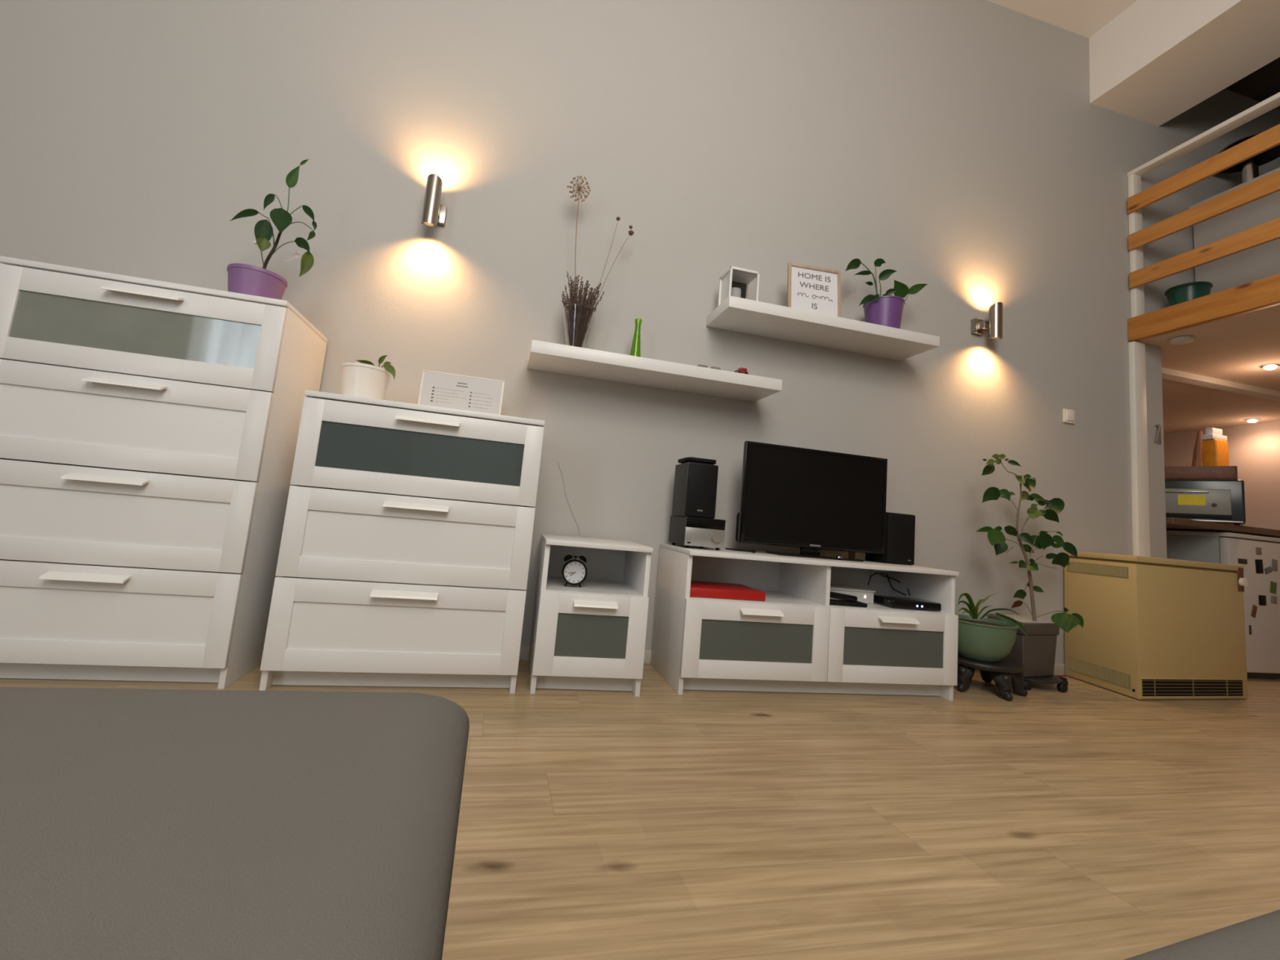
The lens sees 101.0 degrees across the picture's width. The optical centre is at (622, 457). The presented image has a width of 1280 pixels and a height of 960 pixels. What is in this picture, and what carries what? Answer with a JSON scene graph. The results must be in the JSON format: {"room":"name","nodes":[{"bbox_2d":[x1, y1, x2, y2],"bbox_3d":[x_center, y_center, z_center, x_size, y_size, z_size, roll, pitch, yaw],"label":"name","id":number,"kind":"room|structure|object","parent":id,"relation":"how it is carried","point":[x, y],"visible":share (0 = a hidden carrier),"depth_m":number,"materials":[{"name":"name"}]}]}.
{"room":"living room","nodes":[
{"label":"living room","id":0,"kind":"room"},
{"bbox_2d":[0,0,1279,664],"bbox_3d":[0.397,-1.002,2.670,11.500,3.920,0.150,7,-7,-13],"label":"wall","id":1,"kind":"structure","parent":0,"point":[961,146],"depth_m":2.54,"materials":[{"name":"paint"}]},
{"bbox_2d":[421,173,447,226],"bbox_3d":[-0.803,-1.073,2.258,0.063,0.217,0.123,5,-7,4],"label":"wall sconce","id":2,"kind":"object","parent":1,"relation":"attached to","point":[433,214],"visible":1,"depth_m":2.21,"materials":[{"name":"metal"}]},
{"bbox_2d":[557,462,579,533],"bbox_3d":[-0.237,0.182,2.328,0.130,0.311,0.002,7,-7,-13],"label":"cable","id":3,"kind":"object","parent":1,"relation":"attached to","point":[557,462],"visible":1,"depth_m":2.33,"materials":[{"name":"plastic"}]},
{"bbox_2d":[527,339,782,402],"bbox_3d":[0.141,-0.368,2.336,1.100,0.050,0.261,7,-7,-13],"label":"wall shelf","id":4,"kind":"object","parent":1,"relation":"attached to","point":[544,356],"visible":1,"depth_m":2.26,"materials":[{"name":"white wood"}]},
{"bbox_2d":[562,303,595,347],"bbox_3d":[-0.198,-0.534,2.267,0.144,0.202,0.144,7,-7,-13],"label":"glass vase","id":5,"kind":"object","parent":4,"relation":"on","point":[578,318],"visible":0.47,"depth_m":2.22,"materials":[{"name":"clear glass"}]},
{"bbox_2d":[567,175,591,303],"bbox_3d":[-0.213,-0.888,2.300,0.120,0.702,0.101,7,-7,-13],"label":"flower","id":6,"kind":"object","parent":5,"relation":"in","point":[579,189],"visible":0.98,"depth_m":2.32,"materials":[{"name":"plant"}]},
{"bbox_2d":[561,271,604,310],"bbox_3d":[-0.188,-0.621,2.274,0.170,0.331,0.162,9,-8,-33],"label":"dried lavender","id":7,"kind":"object","parent":5,"relation":"in","point":[573,298],"visible":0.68,"depth_m":2.25,"materials":[{"name":"plant"}]},
{"bbox_2d":[592,216,620,303],"bbox_3d":[-0.089,-0.805,2.318,0.114,0.556,0.017,7,-7,-13],"label":"stem","id":8,"kind":"object","parent":5,"relation":"in","point":[618,218],"visible":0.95,"depth_m":2.34,"materials":[{"name":"plant"}]},
{"bbox_2d":[595,225,634,306],"bbox_3d":[-0.054,-0.788,2.325,0.174,0.528,0.023,7,-7,-13],"label":"stem","id":9,"kind":"object","parent":5,"relation":"in","point":[631,232],"visible":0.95,"depth_m":2.36,"materials":[{"name":"plant"}]},
{"bbox_2d":[630,318,641,356],"bbox_3d":[0.060,-0.506,2.321,0.053,0.204,0.053,7,-7,-13],"label":"vase","id":10,"kind":"object","parent":4,"relation":"on","point":[636,344],"visible":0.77,"depth_m":2.31,"materials":[{"name":"green glass"}]},
{"bbox_2d":[697,364,707,368],"bbox_3d":[0.344,-0.390,2.274,0.046,0.016,0.020,7,-7,-13],"label":"trinket","id":11,"kind":"object","parent":4,"relation":"on","point":[699,365],"visible":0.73,"depth_m":2.27},
{"bbox_2d":[710,366,720,369],"bbox_3d":[0.402,-0.384,2.288,0.046,0.016,0.020,7,-7,-13],"label":"trinket","id":12,"kind":"object","parent":4,"relation":"on","point":[713,367],"visible":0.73,"depth_m":2.28},
{"bbox_2d":[733,367,749,374],"bbox_3d":[0.529,-0.376,2.341,0.066,0.036,0.044,7,-7,-13],"label":"toy car","id":13,"kind":"object","parent":4,"relation":"on","point":[744,371],"visible":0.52,"depth_m":2.32,"materials":[{"name":"red plastic"}]},
{"bbox_2d":[519,645,1065,675],"bbox_3d":[0.136,0.890,2.348,4.680,0.056,0.008,7,-7,-13],"label":"baseboard","id":14,"kind":"structure","parent":1,"relation":"attached to","point":[1059,669],"depth_m":2.34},
{"bbox_2d":[706,295,939,360],"bbox_3d":[0.969,-0.609,2.556,1.100,0.050,0.261,7,-7,-13],"label":"wall shelf","id":15,"kind":"object","parent":1,"relation":"attached to","point":[735,313],"visible":1,"depth_m":2.50,"materials":[{"name":"white wood"}]},
{"bbox_2d":[717,266,759,306],"bbox_3d":[0.537,-0.777,2.447,0.143,0.178,0.125,7,-7,-13],"label":"lantern","id":16,"kind":"object","parent":15,"relation":"on","point":[736,282],"visible":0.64,"depth_m":2.40,"materials":[{"name":"white wood"}]},
{"bbox_2d":[786,262,841,317],"bbox_3d":[0.911,-0.782,2.509,0.268,0.268,0.039,6,-7,-9],"label":"picture frame","id":17,"kind":"object","parent":15,"relation":"on","point":[810,288],"visible":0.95,"depth_m":2.51,"materials":[{"name":"brown wood"}]},
{"bbox_2d":[845,258,927,328],"bbox_3d":[1.284,-0.791,2.631,0.473,0.382,0.194,7,-7,-13],"label":"potted plant","id":18,"kind":"object","parent":15,"relation":"on","point":[886,310],"visible":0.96,"depth_m":2.58,"materials":[{"name":"green plant"}]},
{"bbox_2d":[970,302,1002,338],"bbox_3d":[2.002,-0.735,2.899,0.142,0.200,0.069,-1,-9,45],"label":"wall sconce","id":19,"kind":"object","parent":1,"relation":"attached to","point":[994,325],"visible":1,"depth_m":2.86,"materials":[{"name":"metal"}]},
{"bbox_2d":[1062,408,1075,423],"bbox_3d":[2.561,-0.235,3.025,0.078,0.080,0.019,7,-7,-13],"label":"light switch","id":20,"kind":"object","parent":1,"relation":"attached to","point":[1068,415],"visible":1,"depth_m":3.02,"materials":[{"name":"white plastic"}]},
{"bbox_2d":[1128,341,1150,556],"bbox_3d":[3.024,0.276,3.082,0.090,1.955,0.032,7,-7,-13],"label":"post","id":21,"kind":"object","parent":1,"relation":"attached to","point":[1136,350],"depth_m":3.10,"materials":[{"name":"white paint"}]},
{"bbox_2d":[1154,423,1161,444],"bbox_3d":[3.223,-0.143,3.172,0.059,0.120,0.026,7,-7,-13],"label":"hook","id":22,"kind":"object","parent":1,"relation":"attached to","point":[1158,436],"depth_m":3.17,"materials":[{"name":"silver metal"}]},
{"bbox_2d":[1088,0,1279,126],"bbox_3d":[3.753,-2.618,1.221,0.580,0.454,4.500,7,-7,-13],"label":"beam","id":23,"kind":"structure","parent":1,"relation":"attached to","point":[1155,61],"depth_m":3.03,"materials":[{"name":"paint"}]},
{"bbox_2d":[1165,517,1279,537],"bbox_3d":[4.451,0.551,3.694,2.638,0.039,0.615,7,-7,-13],"label":"countertop","id":24,"kind":"structure","parent":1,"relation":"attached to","point":[1171,523],"depth_m":3.23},
{"bbox_2d":[1164,480,1245,525],"bbox_3d":[3.719,0.299,3.463,0.322,0.275,0.470,11,-9,-40],"label":"microwave","id":25,"kind":"object","parent":24,"relation":"on","point":[1220,501],"visible":0.57,"depth_m":3.31,"materials":[{"name":"silver metal"}]},
{"bbox_2d":[1164,466,1237,479],"bbox_3d":[3.734,0.123,3.502,0.300,0.085,0.450,11,-9,-40],"label":"wooden tray","id":26,"kind":"object","parent":25,"relation":"on","point":[1176,473],"visible":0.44,"depth_m":3.35,"materials":[{"name":"brown wood"}]},
{"bbox_2d":[1191,431,1202,466],"bbox_3d":[3.807,-0.009,3.497,0.093,0.342,0.048,7,-7,-13],"label":"wooden utensil","id":27,"kind":"object","parent":26,"relation":"in","point":[1197,451],"visible":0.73,"depth_m":3.49,"materials":[{"name":"brown wood"}]},
{"bbox_2d":[1202,427,1229,466],"bbox_3d":[3.970,-0.008,3.536,0.137,0.371,0.080,7,-7,-13],"label":"bottle","id":28,"kind":"object","parent":26,"relation":"in","point":[1215,445],"visible":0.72,"depth_m":3.51,"materials":[{"name":"orange plastic"}]},
{"bbox_2d":[0,660,1279,959],"bbox_3d":[0.524,0.866,1.156,11.500,0.100,6.700,7,-7,-13],"label":"floor","id":29,"kind":"structure","parent":0,"point":[1086,821],"depth_m":1.19,"materials":[{"name":"brown wood"}]},
{"bbox_2d":[0,256,327,688],"bbox_3d":[-1.584,0.070,1.774,0.780,1.240,0.443,7,-7,-12],"label":"dresser","id":30,"kind":"object","parent":29,"relation":"on","point":[149,428],"visible":0.98,"depth_m":1.61,"materials":[{"name":"white wood"}]},
{"bbox_2d":[226,159,316,299],"bbox_3d":[-1.245,-0.816,1.920,0.273,0.606,0.180,7,-7,-13],"label":"potted plant","id":31,"kind":"object","parent":30,"relation":"on","point":[242,278],"visible":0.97,"depth_m":1.87,"materials":[{"name":"green plant"}]},
{"bbox_2d":[258,390,544,693],"bbox_3d":[-0.745,0.311,1.936,0.780,0.950,0.443,7,-7,-13],"label":"dresser","id":32,"kind":"object","parent":29,"relation":"on","point":[403,560],"visible":1,"depth_m":1.75,"materials":[{"name":"white wood"}]},
{"bbox_2d":[341,355,395,399],"bbox_3d":[-0.931,-0.287,1.947,0.199,0.202,0.173,7,-7,-13],"label":"potted plant","id":33,"kind":"object","parent":32,"relation":"on","point":[364,379],"visible":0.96,"depth_m":1.88,"materials":[{"name":"green plant"}]},
{"bbox_2d":[417,369,504,414],"bbox_3d":[-0.637,-0.233,2.088,0.311,0.179,0.069,7,-7,-13],"label":"information sign","id":34,"kind":"object","parent":32,"relation":"on","point":[440,389],"visible":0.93,"depth_m":2.07,"materials":[{"name":"white paper"}]},
{"bbox_2d":[528,533,653,696],"bbox_3d":[-0.139,0.592,2.052,0.390,0.530,0.443,6,-7,-10],"label":"nightstand","id":35,"kind":"object","parent":29,"relation":"on","point":[592,635],"visible":1,"depth_m":1.89,"materials":[{"name":"white wood"}]},
{"bbox_2d":[561,554,586,586],"bbox_3d":[-0.185,0.433,2.009,0.095,0.119,0.036,7,-7,-13],"label":"alarm clock","id":36,"kind":"object","parent":35,"relation":"in","point":[574,571],"visible":1,"depth_m":2.00,"materials":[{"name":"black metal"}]},
{"bbox_2d":[0,687,1279,959],"bbox_3d":[0.414,0.413,-0.205,2.986,0.467,1.628,7,-7,-13],"label":"sofa","id":37,"kind":"object","parent":29,"relation":"on","point":[135,824],"visible":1,"depth_m":0.27,"materials":[{"name":"grey fabric"}]},
{"bbox_2d":[0,687,469,959],"bbox_3d":[-0.504,0.176,-0.351,1.088,0.197,1.529,7,-7,-13],"label":"cushion","id":38,"kind":"object","parent":37,"relation":"on","point":[135,824],"depth_m":0.27,"materials":[{"name":"grey fabric"}]},
{"bbox_2d":[1124,909,1279,959],"bbox_3d":[0.975,0.339,-0.152,1.760,0.184,1.260,8,-7,-20],"label":"seat cushion","id":39,"kind":"object","parent":37,"relation":"on","point":[1257,938],"depth_m":0.26,"materials":[{"name":"grey fabric"}]},
{"bbox_2d":[650,543,959,700],"bbox_3d":[0.777,0.699,2.268,1.200,0.530,0.443,6,-7,-11],"label":"tv stand","id":40,"kind":"object","parent":29,"relation":"on","point":[793,640],"visible":0.98,"depth_m":2.12,"materials":[{"name":"white wood"}]},
{"bbox_2d":[668,515,725,550],"bbox_3d":[0.318,0.325,2.270,0.174,0.128,0.226,7,-7,-13],"label":"receiver","id":41,"kind":"object","parent":40,"relation":"on","point":[703,532],"visible":0.99,"depth_m":2.18,"materials":[{"name":"grey plastic"}]},
{"bbox_2d":[671,462,718,519],"bbox_3d":[0.311,0.146,2.271,0.136,0.225,0.174,7,-7,-13],"label":"loudspeaker","id":42,"kind":"object","parent":41,"relation":"on","point":[695,489],"visible":0.98,"depth_m":2.19,"materials":[{"name":"grey plastic"}]},
{"bbox_2d":[677,457,715,465],"bbox_3d":[0.324,0.023,2.286,0.140,0.022,0.152,7,-7,-13],"label":"receiver","id":43,"kind":"object","parent":42,"relation":"on","point":[694,460],"visible":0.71,"depth_m":2.22,"materials":[{"name":"black plastic"}]},
{"bbox_2d":[684,462,718,518],"bbox_3d":[0.329,0.138,2.193,0.130,0.219,0.010,7,-7,-13],"label":"grille","id":44,"kind":"object","parent":42,"relation":"attached to","point":[701,479],"depth_m":2.19,"materials":[{"name":"black fabric"}]},
{"bbox_2d":[689,580,765,601],"bbox_3d":[0.384,0.545,2.164,0.321,0.035,0.246,7,-7,-13],"label":"binder","id":45,"kind":"object","parent":40,"relation":"on","point":[698,588],"visible":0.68,"depth_m":2.06,"materials":[{"name":"red plastic"}]},
{"bbox_2d":[724,547,755,552],"bbox_3d":[0.493,0.394,2.241,0.150,0.016,0.039,7,-7,-19],"label":"cable","id":46,"kind":"object","parent":40,"relation":"on","point":[742,550],"visible":1,"depth_m":2.25,"materials":[{"name":"black plastic"}]},
{"bbox_2d":[735,440,887,561],"bbox_3d":[0.874,0.209,2.393,0.720,0.486,0.135,7,-7,-13],"label":"television","id":47,"kind":"object","parent":40,"relation":"on","point":[811,500],"visible":1,"depth_m":2.38,"materials":[{"name":"black plastic"}]},
{"bbox_2d":[819,549,865,560],"bbox_3d":[1.023,0.460,2.515,0.265,0.042,0.062,7,-7,-13],"label":"cardboard box","id":48,"kind":"object","parent":40,"relation":"on","point":[855,555],"visible":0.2,"depth_m":2.49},
{"bbox_2d":[829,591,866,607],"bbox_3d":[0.917,0.588,2.198,0.180,0.051,0.070,6,-7,-5],"label":"cradle","id":49,"kind":"object","parent":40,"relation":"on","point":[849,600],"visible":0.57,"depth_m":2.17,"materials":[{"name":"black plastic"}]},
{"bbox_2d":[829,584,875,604],"bbox_3d":[0.959,0.607,2.353,0.271,0.058,0.156,7,-7,-13],"label":"router","id":50,"kind":"object","parent":40,"relation":"on","point":[864,595],"visible":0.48,"depth_m":2.30,"materials":[{"name":"white plastic"}]},
{"bbox_2d":[870,568,887,582],"bbox_3d":[1.259,0.576,2.592,0.090,0.075,0.012,6,-7,-11],"label":"wall socket","id":51,"kind":"object","parent":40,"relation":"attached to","point":[877,577],"visible":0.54,"depth_m":2.58,"materials":[{"name":"white plastic"}]},
{"bbox_2d":[867,572,910,595],"bbox_3d":[1.261,0.599,2.509,0.180,0.086,0.131,2,-7,23],"label":"cables","id":52,"kind":"object","parent":40,"relation":"hanging from","point":[875,572],"visible":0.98,"depth_m":2.52,"materials":[{"name":"black plastic"}]},
{"bbox_2d":[865,511,915,564],"bbox_3d":[1.279,0.389,2.544,0.157,0.236,0.178,7,-7,-13],"label":"loudspeaker","id":53,"kind":"object","parent":40,"relation":"on","point":[900,531],"visible":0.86,"depth_m":2.46,"materials":[{"name":"black plastic"}]},
{"bbox_2d":[884,512,915,564],"bbox_3d":[1.298,0.381,2.465,0.151,0.230,0.011,7,-7,-13],"label":"grille","id":54,"kind":"object","parent":53,"relation":"attached to","point":[900,531],"depth_m":2.46,"materials":[{"name":"black fabric"}]},
{"bbox_2d":[873,595,941,611],"bbox_3d":[1.239,0.636,2.303,0.226,0.034,0.141,6,-7,-6],"label":"box","id":55,"kind":"object","parent":40,"relation":"on","point":[893,602],"visible":0.97,"depth_m":2.24,"materials":[{"name":"black plastic"}]},
{"bbox_2d":[956,654,1027,701],"bbox_3d":[1.652,0.993,2.437,0.355,0.146,0.344,2,-7,23],"label":"caddy","id":56,"kind":"object","parent":29,"relation":"on","point":[1007,674],"visible":0.81,"depth_m":2.33,"materials":[{"name":"black plastic"}]},
{"bbox_2d":[955,592,1028,662],"bbox_3d":[1.648,0.770,2.418,0.332,0.296,0.300,1,-8,30],"label":"potted plant","id":57,"kind":"object","parent":56,"relation":"on","point":[979,638],"visible":0.89,"depth_m":2.33,"materials":[{"name":"green plant"}]},
{"bbox_2d":[1023,675,1068,692],"bbox_3d":[2.000,1.093,2.619,0.349,0.050,0.313,7,-7,-13],"label":"plant stand","id":58,"kind":"object","parent":29,"relation":"on","point":[1062,683],"visible":0.49,"depth_m":2.48,"materials":[{"name":"grey plastic"}]},
{"bbox_2d":[975,453,1084,677],"bbox_3d":[1.978,0.529,2.652,0.656,1.068,0.295,7,-7,-13],"label":"potted plant","id":59,"kind":"object","parent":58,"relation":"on","point":[1037,652],"visible":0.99,"depth_m":2.58,"materials":[{"name":"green plant"}]},
{"bbox_2d":[1063,550,1248,699],"bbox_3d":[2.810,0.869,2.778,0.862,0.666,0.389,7,-7,-13],"label":"heater","id":60,"kind":"object","parent":29,"relation":"on","point":[1153,628],"visible":0.98,"depth_m":2.62,"materials":[{"name":"beige metal"}]},
{"bbox_2d":[1066,561,1128,577],"bbox_3d":[2.450,0.580,2.730,0.006,0.054,0.331,5,-7,-3],"label":"grille","id":61,"kind":"object","parent":60,"relation":"attached to","point":[1084,569],"depth_m":2.71,"materials":[{"name":"beige metal"}]},
{"bbox_2d":[1067,656,1130,688],"bbox_3d":[2.404,1.087,2.671,0.006,0.065,0.331,5,-7,-3],"label":"grille","id":62,"kind":"object","parent":60,"relation":"attached to","point":[1117,677],"depth_m":2.66,"materials":[{"name":"beige metal"}]},
{"bbox_2d":[1142,679,1243,696],"bbox_3d":[2.782,1.123,2.569,0.723,0.078,0.040,7,-7,-13],"label":"grille","id":63,"kind":"object","parent":60,"relation":"attached to","point":[1150,687],"depth_m":2.56,"materials":[{"name":"black metal"}]},
{"bbox_2d":[1166,529,1279,679],"bbox_3d":[3.868,0.948,3.509,0.589,0.872,0.592,7,-7,-13],"label":"refrigerator","id":64,"kind":"object","parent":29,"relation":"on","point":[1263,645],"visible":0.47,"depth_m":3.24,"materials":[{"name":"white metal"}]},
{"bbox_2d":[1237,558,1247,564],"bbox_3d":[3.780,0.635,3.216,0.075,0.030,0.004,7,-7,-13],"label":"magnet","id":65,"kind":"object","parent":64,"relation":"attached to","point":[1242,561],"visible":1,"depth_m":3.21,"materials":[{"name":"grey plastic"}]},
{"bbox_2d":[1248,625,1251,634],"bbox_3d":[3.782,1.040,3.178,0.015,0.055,0.004,7,-7,-13],"label":"magnet","id":66,"kind":"object","parent":64,"relation":"attached to","point":[1250,626],"visible":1,"depth_m":3.18,"materials":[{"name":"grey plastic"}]},
{"bbox_2d":[1251,604,1257,617],"bbox_3d":[3.831,0.935,3.200,0.054,0.078,0.004,7,-7,-13],"label":"magnet","id":67,"kind":"object","parent":64,"relation":"attached to","point":[1254,607],"visible":1,"depth_m":3.20},
{"bbox_2d":[1255,546,1262,555],"bbox_3d":[3.925,0.580,3.256,0.045,0.045,0.004,7,-7,-13],"label":"magnet","id":68,"kind":"object","parent":64,"relation":"attached to","point":[1258,550],"visible":1,"depth_m":3.25},
{"bbox_2d":[1254,559,1263,573],"bbox_3d":[3.916,0.672,3.245,0.064,0.088,0.004,7,-7,-13],"label":"magnet","id":69,"kind":"object","parent":64,"relation":"attached to","point":[1259,562],"visible":1,"depth_m":3.24},
{"bbox_2d":[1258,595,1266,605],"bbox_3d":[3.911,0.876,3.225,0.060,0.060,0.004,7,-7,-13],"label":"magnet","id":70,"kind":"object","parent":64,"relation":"attached to","point":[1262,599],"visible":1,"depth_m":3.22},
{"bbox_2d":[1264,566,1272,574],"bbox_3d":[3.990,0.699,3.260,0.067,0.052,0.004,7,-7,-13],"label":"magnet","id":71,"kind":"object","parent":64,"relation":"attached to","point":[1268,570],"visible":1,"depth_m":3.26},
{"bbox_2d":[1270,581,1276,594],"bbox_3d":[4.017,0.805,3.257,0.061,0.077,0.004,7,-7,-13],"label":"magnet","id":72,"kind":"object","parent":64,"relation":"attached to","point":[1273,584],"visible":1,"depth_m":3.25},
{"bbox_2d":[1271,595,1277,604],"bbox_3d":[4.011,0.878,3.248,0.054,0.049,0.004,7,-7,-13],"label":"magnet","id":73,"kind":"object","parent":64,"relation":"attached to","point":[1273,598],"visible":1,"depth_m":3.25},
{"bbox_2d":[1271,559,1277,571],"bbox_3d":[4.050,0.671,3.277,0.051,0.073,0.004,7,-7,-13],"label":"magnet","id":74,"kind":"object","parent":64,"relation":"attached to","point":[1274,562],"visible":1,"depth_m":3.27},
{"bbox_2d":[986,0,1279,109],"bbox_3d":[1.108,-3.200,0.671,11.500,0.100,4.750,7,-7,-13],"label":"ceiling","id":75,"kind":"structure","parent":0,"point":[1085,18],"depth_m":3.25,"materials":[{"name":"paint"}]},
{"bbox_2d":[1142,304,1279,433],"bbox_3d":[4.794,-0.723,2.324,2.870,0.125,6.500,7,-7,-13],"label":"ceiling","id":76,"kind":"structure","parent":0,"point":[1234,348],"depth_m":3.52,"materials":[{"name":"paint"}]},
{"bbox_2d":[1168,335,1194,344],"bbox_3d":[3.301,-0.689,3.116,0.104,0.027,0.104,7,-7,-13],"label":"smoke detector","id":77,"kind":"object","parent":76,"relation":"attached to","point":[1182,340],"visible":1,"depth_m":3.10,"materials":[{"name":"white plastic"}]},
{"bbox_2d":[1164,281,1213,306],"bbox_3d":[3.384,-0.915,3.154,0.198,0.192,0.198,7,-7,-13],"label":"bowl","id":78,"kind":"object","parent":76,"relation":"on","point":[1181,293],"visible":0.52,"depth_m":3.10,"materials":[{"name":"green ceramic"}]},
{"bbox_2d":[1127,92,1279,342],"bbox_3d":[3.665,-1.444,1.141,0.098,1.106,4.398,7,-7,-13],"label":"loft railing","id":79,"kind":"object","parent":76,"relation":"on","point":[1264,293],"visible":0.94,"depth_m":2.91,"materials":[{"name":"orange wood"}]},
{"bbox_2d":[1188,167,1279,293],"bbox_3d":[4.125,-1.260,2.512,0.545,0.859,1.916,7,-7,-13],"label":"base cabinet","id":80,"kind":"object","parent":76,"relation":"on","point":[1261,261],"visible":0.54,"depth_m":3.17,"materials":[{"name":"wood"}]},
{"bbox_2d":[1217,133,1279,182],"bbox_3d":[3.928,-1.800,3.302,0.344,0.354,0.344,7,-7,-13],"label":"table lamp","id":81,"kind":"object","parent":80,"relation":"on","point":[1249,168],"visible":0.23,"depth_m":3.30,"materials":[{"name":"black metal"}]},
{"bbox_2d":[1244,417,1260,422],"bbox_3d":[5.508,-0.319,4.614,0.090,0.036,0.090,7,-7,-13],"label":"recessed light","id":82,"kind":"object","parent":76,"relation":"in","point":[1255,420],"visible":1,"depth_m":4.60,"materials":[{"name":"silver metal"}]},
{"bbox_2d":[1259,363,1279,369],"bbox_3d":[4.170,-0.580,3.396,0.090,0.036,0.090,7,-7,-13],"label":"recessed light","id":83,"kind":"object","parent":76,"relation":"in","point":[1271,366],"visible":1,"depth_m":3.38,"materials":[{"name":"silver metal"}]},
{"bbox_2d":[1163,421,1279,529],"bbox_3d":[6.139,0.483,2.531,0.100,1.975,6.500,7,-7,-13],"label":"wall","id":84,"kind":"structure","parent":0,"point":[1254,449],"depth_m":4.71,"materials":[{"name":"paint"}]},
{"bbox_2d":[1161,367,1279,401],"bbox_3d":[4.541,-0.488,3.836,2.640,0.040,0.080,7,-7,-13],"label":"trim","id":85,"kind":"structure","parent":84,"relation":"attached to","point":[1166,374],"depth_m":3.75,"materials":[{"name":"paint"}]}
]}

